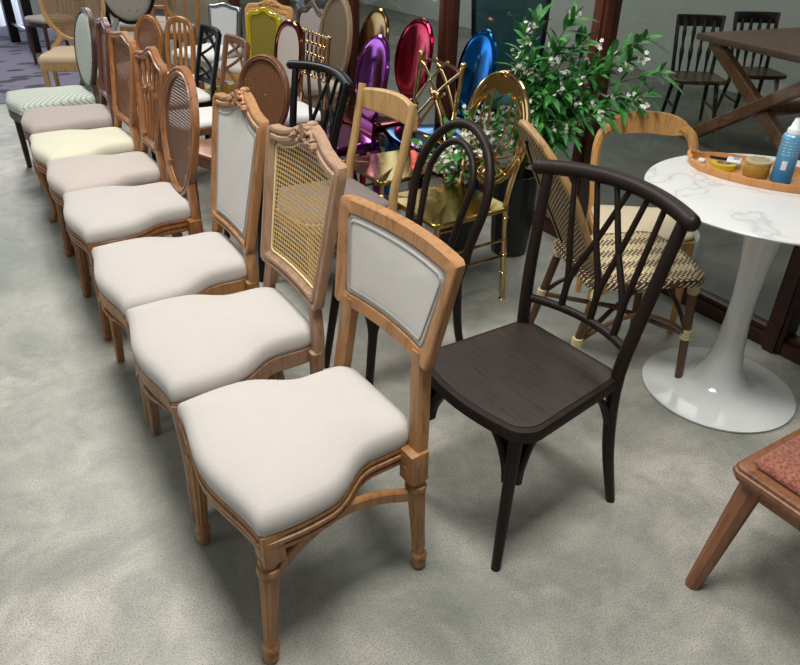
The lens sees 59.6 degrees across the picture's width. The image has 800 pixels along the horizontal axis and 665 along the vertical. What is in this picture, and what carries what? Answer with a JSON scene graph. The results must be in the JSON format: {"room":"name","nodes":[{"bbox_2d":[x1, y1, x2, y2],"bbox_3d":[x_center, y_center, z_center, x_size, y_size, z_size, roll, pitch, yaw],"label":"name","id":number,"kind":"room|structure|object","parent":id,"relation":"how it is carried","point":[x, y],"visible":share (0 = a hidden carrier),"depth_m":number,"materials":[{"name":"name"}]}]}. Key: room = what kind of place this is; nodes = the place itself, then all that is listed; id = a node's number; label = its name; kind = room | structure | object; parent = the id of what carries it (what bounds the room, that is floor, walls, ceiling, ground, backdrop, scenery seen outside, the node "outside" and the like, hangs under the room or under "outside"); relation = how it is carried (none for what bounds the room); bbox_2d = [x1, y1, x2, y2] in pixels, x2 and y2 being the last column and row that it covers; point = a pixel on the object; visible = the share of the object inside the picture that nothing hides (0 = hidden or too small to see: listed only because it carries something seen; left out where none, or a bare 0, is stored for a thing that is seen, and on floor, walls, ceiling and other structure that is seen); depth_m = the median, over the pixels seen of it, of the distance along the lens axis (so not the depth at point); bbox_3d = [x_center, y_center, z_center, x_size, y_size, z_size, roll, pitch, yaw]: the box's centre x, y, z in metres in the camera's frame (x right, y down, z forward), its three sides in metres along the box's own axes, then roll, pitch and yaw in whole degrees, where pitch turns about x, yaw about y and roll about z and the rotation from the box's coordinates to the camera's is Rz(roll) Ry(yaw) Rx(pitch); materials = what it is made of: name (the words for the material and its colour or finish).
{"room":"furniture showroom","nodes":[
{"label":"furniture showroom","id":0,"kind":"room"},
{"bbox_2d":[0,19,126,103],"bbox_3d":[-5.566,-2.897,7.455,5.200,0.008,5.100,-17,36,-27],"label":"floor","id":1,"kind":"structure","parent":0,"point":[18,69],"depth_m":7.28,"materials":[{"name":"grey carpet"}]},
{"bbox_2d":[0,0,22,25],"bbox_3d":[-6.263,-4.960,8.280,2.650,2.580,0.099,-17,36,-27],"label":"curtain","id":2,"kind":"object","parent":1,"relation":"on","point":[15,6],"visible":0.39,"depth_m":9.42,"materials":[{"name":"white fabric"}]},
{"bbox_2d":[24,0,76,64],"bbox_3d":[-3.582,-3.301,7.201,0.402,1.031,0.507,23,38,31],"label":"chair","id":3,"kind":"object","parent":1,"relation":"on","point":[38,21],"visible":0.42,"depth_m":7.11,"materials":[{"name":"brown wood"}]},
{"bbox_2d":[0,0,111,52],"bbox_3d":[-4.088,-3.929,8.225,1.000,1.000,1.000,-23,39,-33],"label":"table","id":4,"kind":"object","parent":1,"relation":"on","point":[12,26],"visible":0.56,"depth_m":8.25,"materials":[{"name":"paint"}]},
{"bbox_2d":[119,0,184,65],"bbox_3d":[-2.554,-3.236,7.084,0.464,1.082,0.539,3,32,2],"label":"dining chair","id":5,"kind":"object","parent":1,"relation":"on","point":[161,19],"visible":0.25,"depth_m":7.07,"materials":[{"name":"brown wood"}]},
{"bbox_2d":[151,0,201,72],"bbox_3d":[-2.220,-3.034,6.815,0.484,1.031,0.507,0,32,-2],"label":"chair","id":6,"kind":"object","parent":1,"relation":"on","point":[174,1],"visible":0.26,"depth_m":6.89,"materials":[{"name":"orange wood"}]},
{"bbox_2d":[17,0,307,15],"bbox_3d":[-4.872,-6.201,9.966,10.000,3.000,0.100,-17,36,-27],"label":"wall","id":7,"kind":"structure","parent":0,"point":[36,10],"depth_m":10.51,"materials":[{"name":"grey paint"}]},
{"bbox_2d":[0,0,799,664],"bbox_3d":[-0.256,-1.343,5.218,11.000,0.104,17.000,-17,36,-27],"label":"floor","id":8,"kind":"structure","parent":0,"point":[103,561],"depth_m":2.07,"materials":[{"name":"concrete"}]},
{"bbox_2d":[5,7,99,186],"bbox_3d":[-2.157,-1.491,4.387,0.582,0.972,0.490,-19,37,-29],"label":"dining chair","id":9,"kind":"object","parent":8,"relation":"on","point":[85,46],"visible":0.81,"depth_m":4.31,"materials":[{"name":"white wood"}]},
{"bbox_2d":[21,17,113,142],"bbox_3d":[-1.873,-1.256,4.004,0.554,0.986,0.459,-16,36,-25],"label":"dining chair","id":10,"kind":"object","parent":8,"relation":"on","point":[87,116],"visible":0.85,"depth_m":3.92,"materials":[{"name":"beige fabric"}]},
{"bbox_2d":[38,0,122,101],"bbox_3d":[-2.603,-2.327,5.607,0.523,1.092,0.573,-6,33,-12],"label":"dining chair","id":11,"kind":"object","parent":8,"relation":"on","point":[58,58],"visible":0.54,"depth_m":5.65,"materials":[{"name":"wicker"}]},
{"bbox_2d":[30,31,140,251],"bbox_3d":[-1.604,-1.004,3.605,0.570,0.987,0.530,-19,37,-29],"label":"dining chair","id":12,"kind":"object","parent":8,"relation":"on","point":[52,145],"visible":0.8,"depth_m":3.55,"materials":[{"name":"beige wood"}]},
{"bbox_2d":[46,46,173,288],"bbox_3d":[-1.341,-0.780,3.247,0.573,0.989,0.489,-18,37,-28],"label":"dining chair","id":13,"kind":"object","parent":8,"relation":"on","point":[68,174],"visible":0.58,"depth_m":3.19,"materials":[{"name":"white fabric"}]},
{"bbox_2d":[96,14,166,93],"bbox_3d":[-1.957,-1.889,5.186,0.403,0.812,0.484,14,34,19],"label":"dining chair","id":14,"kind":"object","parent":8,"relation":"on","point":[141,22],"visible":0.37,"depth_m":5.19,"materials":[{"name":"orange wood"}]},
{"bbox_2d":[63,65,202,340],"bbox_3d":[-1.093,-0.555,2.891,0.568,0.990,0.492,-17,36,-27],"label":"dining chair","id":15,"kind":"object","parent":8,"relation":"on","point":[97,216],"visible":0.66,"depth_m":2.83,"materials":[{"name":"white fabric"}]},
{"bbox_2d":[103,0,164,62],"bbox_3d":[-2.448,-2.727,6.218,0.539,1.132,0.580,0,32,-2],"label":"dining chair","id":16,"kind":"object","parent":8,"relation":"on","point":[124,11],"visible":0.19,"depth_m":6.32,"materials":[{"name":"grey fabric"}]},
{"bbox_2d":[128,16,209,150],"bbox_3d":[-1.626,-1.733,4.907,0.402,0.851,0.478,12,33,17],"label":"chair","id":17,"kind":"object","parent":8,"relation":"on","point":[172,20],"visible":0.26,"depth_m":4.92,"materials":[{"name":"orange wood"}]},
{"bbox_2d":[144,24,221,161],"bbox_3d":[-1.398,-1.519,4.567,0.511,0.854,0.379,-17,36,-27],"label":"chair","id":18,"kind":"object","parent":8,"relation":"on","point":[204,99],"visible":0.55,"depth_m":4.51,"materials":[{"name":"black paint"}]},
{"bbox_2d":[92,87,275,424],"bbox_3d":[-0.760,-0.292,2.438,0.600,1.035,0.500,-17,36,-27],"label":"dining chair","id":19,"kind":"object","parent":8,"relation":"on","point":[131,273],"visible":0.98,"depth_m":2.38,"materials":[{"name":"white fabric"}]},
{"bbox_2d":[163,0,227,48],"bbox_3d":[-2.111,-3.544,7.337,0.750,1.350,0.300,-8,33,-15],"label":"dining chair","id":20,"kind":"object","parent":8,"relation":"on","point":[190,4],"visible":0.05,"depth_m":7.38,"materials":[{"name":"brown wood"}]},
{"bbox_2d":[172,2,242,76],"bbox_3d":[-1.578,-2.292,5.849,0.463,0.812,0.494,17,35,23],"label":"dining chair","id":21,"kind":"object","parent":8,"relation":"on","point":[226,17],"visible":0.51,"depth_m":5.82,"materials":[{"name":"white fabric"}]},
{"bbox_2d":[179,33,250,196],"bbox_3d":[-1.130,-1.264,4.145,0.512,0.874,0.379,-17,36,-27],"label":"chair","id":22,"kind":"object","parent":8,"relation":"on","point":[205,113],"visible":0.32,"depth_m":4.10,"materials":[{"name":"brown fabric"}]},
{"bbox_2d":[227,0,242,37],"bbox_3d":[-1.664,-3.913,6.663,0.105,2.700,0.085,-17,36,-27],"label":"trim","id":23,"kind":"structure","parent":8,"relation":"on","point":[232,2],"depth_m":7.01,"materials":[{"name":"brown wood"}]},
{"bbox_2d":[126,121,346,520],"bbox_3d":[-0.492,-0.064,2.070,0.602,1.045,0.500,-17,36,-27],"label":"dining chair","id":24,"kind":"object","parent":8,"relation":"on","point":[186,347],"visible":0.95,"depth_m":2.01,"materials":[{"name":"white fabric"}]},
{"bbox_2d":[184,54,289,244],"bbox_3d":[-0.844,-0.976,3.694,0.404,0.872,0.485,23,38,31],"label":"rattan chair","id":25,"kind":"object","parent":8,"relation":"on","point":[266,78],"visible":0.29,"depth_m":3.66,"materials":[{"name":"brown wicker"}]},
{"bbox_2d":[202,7,282,137],"bbox_3d":[-1.063,-1.711,4.816,0.466,0.931,0.514,21,37,28],"label":"dining chair","id":26,"kind":"object","parent":8,"relation":"on","point":[262,24],"visible":0.3,"depth_m":4.81,"materials":[{"name":"yellow fabric"}]},
{"bbox_2d":[211,0,293,85],"bbox_3d":[-1.126,-2.064,5.412,0.484,0.901,0.531,17,35,23],"label":"dining chair","id":27,"kind":"object","parent":8,"relation":"on","point":[286,12],"visible":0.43,"depth_m":5.33,"materials":[{"name":"brown wood"}]},
{"bbox_2d":[229,20,306,103],"bbox_3d":[-0.873,-1.479,4.461,0.508,0.917,0.463,-21,38,-32],"label":"dining chair","id":28,"kind":"object","parent":8,"relation":"on","point":[289,35],"visible":0.27,"depth_m":4.40,"materials":[{"name":"white fabric"}]},
{"bbox_2d":[276,0,289,5],"bbox_3d":[-1.010,-3.342,5.764,0.105,2.700,0.085,-17,36,-27],"label":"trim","id":29,"kind":"structure","parent":8,"relation":"on","point":[283,2],"depth_m":6.03,"materials":[{"name":"brown wood"}]},
{"bbox_2d":[224,60,352,281],"bbox_3d":[-0.554,-0.793,3.382,0.569,0.901,0.568,-21,38,-31],"label":"bentwood chair","id":30,"kind":"object","parent":8,"relation":"on","point":[335,121],"visible":0.4,"depth_m":3.31,"materials":[{"name":"black paint"}]},
{"bbox_2d":[284,27,330,126],"bbox_3d":[-0.672,-1.284,4.160,0.459,0.919,0.404,-17,36,-27],"label":"chair","id":31,"kind":"object","parent":8,"relation":"on","point":[302,108],"visible":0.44,"depth_m":4.07,"materials":[{"name":"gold metal"}]},
{"bbox_2d":[284,101,320,125],"bbox_3d":[-0.697,-1.298,4.133,0.401,0.061,0.382,-17,36,-27],"label":"cushion","id":32,"kind":"object","parent":31,"relation":"on","point":[302,108],"depth_m":4.06,"materials":[{"name":"white fabric"}]},
{"bbox_2d":[296,0,323,76],"bbox_3d":[-0.836,-1.888,5.090,0.538,0.950,0.484,-17,36,-27],"label":"dining chair","id":33,"kind":"object","parent":8,"relation":"on","point":[308,16],"visible":0.25,"depth_m":5.02,"materials":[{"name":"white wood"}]},
{"bbox_2d":[177,194,465,663],"bbox_3d":[-0.216,0.222,1.718,0.582,0.935,0.506,-19,37,-29],"label":"dining chair","id":34,"kind":"object","parent":8,"relation":"on","point":[282,461],"visible":1,"depth_m":1.63,"materials":[{"name":"white fabric"}]},
{"bbox_2d":[297,0,352,125],"bbox_3d":[-0.604,-1.742,4.795,0.489,1.022,0.464,-17,36,-27],"label":"dining chair","id":35,"kind":"object","parent":8,"relation":"on","point":[336,15],"visible":0.44,"depth_m":4.70,"materials":[{"name":"grey fabric"}]},
{"bbox_2d":[297,34,389,194],"bbox_3d":[-0.346,-1.106,3.838,0.551,0.960,0.464,-13,35,-22],"label":"chair","id":36,"kind":"object","parent":8,"relation":"on","point":[373,64],"visible":0.56,"depth_m":3.77,"materials":[{"name":"purple metal"}]},
{"bbox_2d":[276,83,417,282],"bbox_3d":[-0.261,-0.585,3.082,0.592,0.870,0.462,-17,36,-27],"label":"dining chair","id":37,"kind":"object","parent":8,"relation":"on","point":[394,105],"visible":0.41,"depth_m":3.02,"materials":[{"name":"brown wood"}]},
{"bbox_2d":[305,8,388,152],"bbox_3d":[-0.364,-1.557,4.541,0.556,0.985,0.464,-15,35,-24],"label":"chair","id":38,"kind":"object","parent":8,"relation":"on","point":[376,22],"visible":0.27,"depth_m":4.48,"materials":[{"name":"brown metal"}]},
{"bbox_2d":[346,0,359,90],"bbox_3d":[-0.355,-2.771,4.865,0.105,2.700,0.085,-17,36,-27],"label":"trim","id":39,"kind":"structure","parent":8,"relation":"on","point":[354,4],"depth_m":5.20,"materials":[{"name":"brown wood"}]},
{"bbox_2d":[332,18,433,184],"bbox_3d":[-0.108,-1.362,4.239,0.555,0.980,0.464,-15,35,-24],"label":"chair","id":40,"kind":"object","parent":8,"relation":"on","point":[417,35],"visible":0.48,"depth_m":4.18,"materials":[{"name":"red metal"}]},
{"bbox_2d":[342,49,466,221],"bbox_3d":[0.003,-0.849,3.454,0.468,0.947,0.404,-17,36,-27],"label":"chair","id":41,"kind":"object","parent":8,"relation":"on","point":[379,168],"visible":0.45,"depth_m":3.39,"materials":[{"name":"gold metal"}]},
{"bbox_2d":[379,133,430,157],"bbox_3d":[-0.024,-2.469,4.436,0.080,2.650,1.155,-17,36,-27],"label":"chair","id":42,"kind":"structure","parent":8,"relation":"on","point":[381,135],"depth_m":5.17,"materials":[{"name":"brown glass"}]},
{"bbox_2d":[325,118,494,384],"bbox_3d":[0.016,-0.253,2.493,0.524,0.940,0.442,-17,36,-27],"label":"bentwood chair","id":43,"kind":"object","parent":8,"relation":"on","point":[473,127],"visible":0.59,"depth_m":2.41,"materials":[{"name":"brown wood"}]},
{"bbox_2d":[384,29,496,218],"bbox_3d":[0.220,-1.149,3.902,0.556,0.985,0.464,-13,35,-22],"label":"chair","id":44,"kind":"object","parent":8,"relation":"on","point":[479,54],"visible":0.43,"depth_m":3.85,"materials":[{"name":"blue metal"}]},
{"bbox_2d":[434,0,459,176],"bbox_3d":[0.295,-2.205,3.974,0.105,2.700,0.085,-17,36,-27],"label":"trim","id":45,"kind":"structure","parent":8,"relation":"on","point":[449,10],"depth_m":4.23,"materials":[{"name":"brown wood"}]},
{"bbox_2d":[439,220,474,263],"bbox_3d":[0.279,-0.501,3.445,0.184,0.360,0.184,-17,36,-27],"label":"vase","id":46,"kind":"object","parent":8,"relation":"on","point":[465,229],"visible":0.03,"depth_m":3.38,"materials":[{"name":"black ceramic"}]},
{"bbox_2d":[408,95,531,183],"bbox_3d":[0.303,-0.815,3.184,0.554,0.562,0.291,4,32,4],"label":"flowering plant","id":47,"kind":"object","parent":46,"relation":"in","point":[454,164],"visible":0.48,"depth_m":3.12,"materials":[{"name":"green plant"}]},
{"bbox_2d":[387,70,530,299],"bbox_3d":[0.242,-0.604,3.032,0.483,0.983,0.426,-17,36,-27],"label":"chair","id":48,"kind":"object","parent":8,"relation":"on","point":[444,202],"visible":0.67,"depth_m":2.98,"materials":[{"name":"gold metal"}]},
{"bbox_2d":[440,170,557,238],"bbox_3d":[0.625,-1.903,3.544,0.080,2.650,1.155,-17,36,-27],"label":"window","id":49,"kind":"structure","parent":8,"relation":"on","point":[548,228],"depth_m":3.88,"materials":[{"name":"brown glass"}]},
{"bbox_2d":[471,0,551,119],"bbox_3d":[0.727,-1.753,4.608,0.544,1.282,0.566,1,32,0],"label":"window","id":50,"kind":"structure","parent":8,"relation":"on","point":[496,16],"depth_m":4.65,"materials":[{"name":"glass"}]},
{"bbox_2d":[491,167,536,256],"bbox_3d":[0.574,-0.612,3.576,0.214,0.420,0.214,-17,36,-27],"label":"vase","id":51,"kind":"object","parent":8,"relation":"on","point":[521,203],"visible":0.62,"depth_m":3.50,"materials":[{"name":"black ceramic"}]},
{"bbox_2d":[497,0,682,179],"bbox_3d":[0.760,-0.979,3.051,0.866,0.877,0.501,25,39,33],"label":"flowering plant","id":52,"kind":"object","parent":51,"relation":"in","point":[548,106],"visible":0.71,"depth_m":3.04,"materials":[{"name":"green plant"}]},
{"bbox_2d":[405,158,700,571],"bbox_3d":[0.371,0.075,1.948,0.569,0.968,0.534,-21,38,-31],"label":"bentwood chair","id":53,"kind":"object","parent":8,"relation":"on","point":[519,381],"visible":0.96,"depth_m":1.88,"materials":[{"name":"brown wood"}]},
{"bbox_2d":[569,0,622,219],"bbox_3d":[0.944,-1.639,3.082,0.105,2.700,0.085,-17,36,-27],"label":"trim","id":54,"kind":"structure","parent":8,"relation":"on","point":[607,13],"depth_m":3.26,"materials":[{"name":"brown wood"}]},
{"bbox_2d":[517,119,704,378],"bbox_3d":[0.732,-0.294,2.558,0.698,0.966,0.443,-4,32,-9],"label":"bistro chair","id":55,"kind":"object","parent":8,"relation":"on","point":[684,272],"visible":0.71,"depth_m":2.51,"materials":[{"name":"wicker"}]},
{"bbox_2d":[575,110,697,333],"bbox_3d":[1.013,-0.465,2.967,0.437,0.829,0.453,4,32,5],"label":"dining chair","id":56,"kind":"object","parent":8,"relation":"on","point":[664,123],"visible":0.47,"depth_m":2.93,"materials":[{"name":"brown wood"}]},
{"bbox_2d":[591,234,767,343],"bbox_3d":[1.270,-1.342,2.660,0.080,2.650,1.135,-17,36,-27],"label":"baseboard","id":57,"kind":"structure","parent":8,"relation":"on","point":[710,305],"depth_m":3.08,"materials":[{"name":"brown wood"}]},
{"bbox_2d":[682,230,700,260],"bbox_3d":[1.321,-0.500,3.704,0.500,0.122,0.500,-17,36,-27],"label":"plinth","id":58,"kind":"object","parent":8,"relation":"on","point":[696,233],"visible":0.08,"depth_m":3.57,"materials":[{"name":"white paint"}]},
{"bbox_2d":[661,14,726,132],"bbox_3d":[2.379,-2.080,5.623,0.404,0.825,0.470,4,32,5],"label":"spindle chair","id":59,"kind":"object","parent":8,"relation":"on","point":[688,77],"visible":0.84,"depth_m":5.62,"materials":[{"name":"brown wood"}]},
{"bbox_2d":[642,153,799,432],"bbox_3d":[1.213,-0.120,2.462,0.828,0.781,0.828,-17,36,-27],"label":"table","id":60,"kind":"object","parent":8,"relation":"on","point":[721,389],"visible":0.9,"depth_m":2.47,"materials":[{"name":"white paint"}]},
{"bbox_2d":[687,149,799,193],"bbox_3d":[1.219,-0.553,2.380,0.490,0.040,0.250,25,39,33],"label":"oval tray","id":61,"kind":"object","parent":60,"relation":"on","point":[736,176],"visible":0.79,"depth_m":2.36,"materials":[{"name":"brown wood"}]},
{"bbox_2d":[710,159,736,171],"bbox_3d":[1.121,-0.581,2.423,0.084,0.018,0.084,-17,36,-27],"label":"tape roll","id":62,"kind":"object","parent":61,"relation":"on","point":[722,165],"visible":0.94,"depth_m":2.40,"materials":[{"name":"yellow plastic"}]},
{"bbox_2d":[710,155,726,159],"bbox_3d":[1.114,-0.610,2.443,0.055,0.010,0.010,13,34,19],"label":"pen","id":63,"kind":"object","parent":62,"relation":"on","point":[712,157],"visible":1,"depth_m":2.44,"materials":[{"name":"black paint"}]},
{"bbox_2d":[726,156,741,163],"bbox_3d":[1.161,-0.598,2.426,0.045,0.007,0.062,17,35,23],"label":"packet","id":64,"kind":"object","parent":62,"relation":"on","point":[735,160],"visible":1,"depth_m":2.42,"materials":[{"name":"white paper"}]},
{"bbox_2d":[742,156,772,178],"bbox_3d":[1.202,-0.556,2.351,0.085,0.055,0.085,-17,36,-27],"label":"jar","id":65,"kind":"object","parent":61,"relation":"on","point":[756,167],"visible":1,"depth_m":2.33,"materials":[{"name":"yellow glass"}]},
{"bbox_2d":[769,118,799,183],"bbox_3d":[1.263,-0.591,2.267,0.065,0.205,0.065,-17,36,-27],"label":"bottle","id":66,"kind":"object","parent":61,"relation":"on","point":[788,153],"visible":1,"depth_m":2.25,"materials":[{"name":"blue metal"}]},
{"bbox_2d":[679,27,799,160],"bbox_3d":[3.114,-1.677,5.080,1.500,0.804,1.300,-11,34,-19],"label":"trestle table","id":67,"kind":"object","parent":8,"relation":"on","point":[780,43],"visible":0.93,"depth_m":4.91,"materials":[{"name":"brown wood"}]},
{"bbox_2d":[685,428,799,590],"bbox_3d":[1.156,0.531,1.714,0.574,0.467,0.539,-17,36,-27],"label":"stool","id":68,"kind":"object","parent":8,"relation":"on","point":[769,477],"visible":1,"depth_m":1.68,"materials":[{"name":"brown wood"}]},
{"bbox_2d":[756,435,799,495],"bbox_3d":[1.161,0.351,1.599,0.465,0.040,0.472,-17,36,-27],"label":"cushion","id":69,"kind":"object","parent":68,"relation":"on","point":[778,465],"depth_m":1.64,"materials":[{"name":"fabric"}]},
{"bbox_2d":[716,11,786,112],"bbox_3d":[2.955,-2.198,5.832,0.404,0.825,0.470,1,32,0],"label":"spindle chair","id":70,"kind":"object","parent":8,"relation":"on","point":[759,73],"visible":0.61,"depth_m":5.82,"materials":[{"name":"brown wood"}]},
{"bbox_2d":[760,245,799,354],"bbox_3d":[1.583,-1.082,2.204,0.105,2.700,0.085,-17,36,-27],"label":"trim","id":71,"kind":"structure","parent":8,"relation":"on","point":[784,320],"depth_m":2.79,"materials":[{"name":"brown wood"}]},
{"bbox_2d":[779,334,799,365],"bbox_3d":[1.909,-0.785,1.782,0.080,2.650,1.135,-17,36,-27],"label":"window","id":72,"kind":"structure","parent":8,"relation":"on","point":[790,350],"depth_m":2.82,"materials":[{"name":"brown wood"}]},
{"bbox_2d":[359,0,799,100],"bbox_3d":[3.262,-3.740,6.260,0.100,3.000,17.000,-17,36,-27],"label":"wall","id":73,"kind":"structure","parent":0,"point":[659,17],"depth_m":7.35,"materials":[{"name":"grey paint"}]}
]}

